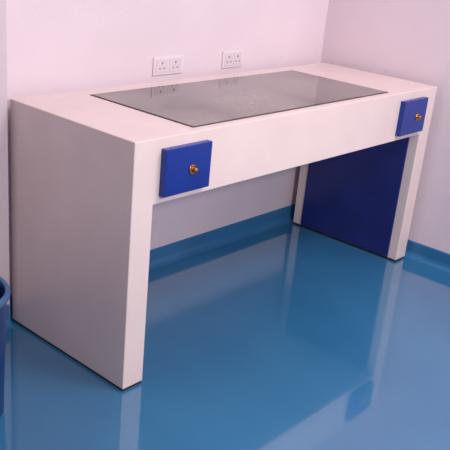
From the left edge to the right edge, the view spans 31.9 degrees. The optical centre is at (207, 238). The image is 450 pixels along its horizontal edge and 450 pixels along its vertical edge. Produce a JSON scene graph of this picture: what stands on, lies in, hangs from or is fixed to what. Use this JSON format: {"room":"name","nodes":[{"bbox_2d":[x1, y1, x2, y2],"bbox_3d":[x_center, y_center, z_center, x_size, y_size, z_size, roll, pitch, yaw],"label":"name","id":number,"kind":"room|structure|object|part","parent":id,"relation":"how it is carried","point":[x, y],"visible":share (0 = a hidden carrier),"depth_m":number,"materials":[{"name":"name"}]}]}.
{"room":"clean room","nodes":[
{"label":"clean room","id":0,"kind":"room"},
{"bbox_2d":[0,0,9,305],"bbox_3d":[-0.812,-0.893,1.868,0.055,2.700,0.735,23,28,37],"label":"wall","id":1,"kind":"structure","parent":0,"point":[4,199],"depth_m":2.39,"materials":[{"name":"white paint"}]},
{"bbox_2d":[6,0,328,294],"bbox_3d":[-0.890,-0.911,1.893,0.100,2.700,4.372,23,28,37],"label":"wall","id":2,"kind":"structure","parent":0,"point":[54,46],"depth_m":2.85,"materials":[{"name":"white paint"}]},
{"bbox_2d":[6,204,294,329],"bbox_3d":[-0.336,0.138,2.939,0.089,0.072,2.422,23,28,37],"label":"baseboard","id":3,"kind":"structure","parent":2,"relation":"attached to","point":[162,256],"depth_m":3.36,"materials":[{"name":"blue plastic"}]},
{"bbox_2d":[152,55,182,75],"bbox_3d":[-0.141,-0.627,2.848,0.010,0.066,0.150,23,28,37],"label":"wall socket","id":4,"kind":"object","parent":2,"relation":"attached to","point":[165,65],"visible":1,"depth_m":2.84,"materials":[{"name":"plastic"}]},
{"bbox_2d":[221,50,242,68],"bbox_3d":[0.101,-0.707,3.097,0.010,0.066,0.120,23,28,37],"label":"wall socket","id":5,"kind":"object","parent":2,"relation":"attached to","point":[230,59],"visible":1,"depth_m":3.09,"materials":[{"name":"plastic"}]},
{"bbox_2d":[0,222,449,449],"bbox_3d":[0.383,0.952,1.252,3.900,0.050,4.372,23,28,37],"label":"floor","id":6,"kind":"structure","parent":0,"point":[290,336],"depth_m":2.49,"materials":[{"name":"blue plastic"}]},
{"bbox_2d":[0,277,9,415],"bbox_3d":[-0.658,0.300,2.076,0.274,0.365,0.274,23,28,37],"label":"waste bin","id":7,"kind":"object","parent":6,"relation":"on","point":[4,287],"visible":1,"depth_m":2.06,"materials":[{"name":"blue plastic"}]},
{"bbox_2d":[10,63,436,391],"bbox_3d":[0.150,-0.163,2.880,0.591,0.753,1.633,23,28,37],"label":"desk","id":8,"kind":"object","parent":6,"relation":"on","point":[90,168],"visible":1,"depth_m":2.39,"materials":[{"name":"beige laminate"}]},
{"bbox_3d":[-0.058,-0.195,2.174,0.021,0.134,0.181,23,28,37],"label":"drawer","id":9,"kind":"part","parent":8,"relation":"part of","materials":[{"name":"blue laminate"}]},
{"bbox_3d":[-0.034,-0.190,2.174,0.018,0.029,0.029,23,28,37],"label":"knob","id":10,"kind":"part","parent":8,"relation":"part of","materials":[{"name":"gold metal"}]},
{"bbox_3d":[0.155,-0.501,2.715,0.446,0.004,1.052,23,28,37],"label":"glass","id":11,"kind":"part","parent":8,"relation":"part of","materials":[{"name":"grey glass"}]},
{"bbox_3d":[0.154,-0.501,2.715,0.454,0.002,1.060,23,28,37],"label":"glass trim","id":12,"kind":"part","parent":8,"relation":"part of","materials":[{"name":"grey glass"}]},
{"bbox_3d":[0.631,-0.249,3.437,0.465,0.551,0.008,23,28,37],"label":"panel blue","id":13,"kind":"part","parent":8,"relation":"part of","materials":[{"name":"blue wood"}]},
{"bbox_3d":[0.795,-0.475,3.054,0.021,0.134,0.181,23,28,37],"label":"drawer","id":14,"kind":"part","parent":8,"relation":"part of","materials":[{"name":"blue laminate"}]},
{"bbox_3d":[0.823,-0.471,3.059,0.018,0.029,0.029,23,28,37],"label":"knob","id":15,"kind":"part","parent":8,"relation":"part of","materials":[{"name":"gold metal"}]},
{"bbox_2d":[320,0,449,253],"bbox_3d":[1.983,-0.778,2.202,3.800,2.700,0.100,23,28,37],"label":"wall","id":16,"kind":"structure","parent":0,"point":[409,40],"depth_m":3.29,"materials":[{"name":"white paint"}]},
{"bbox_2d":[404,239,449,273],"bbox_3d":[1.828,0.451,2.647,3.800,0.072,0.034,23,28,37],"label":"baseboard","id":17,"kind":"structure","parent":16,"relation":"attached to","point":[420,253],"depth_m":3.39,"materials":[{"name":"blue plastic"}]}
]}

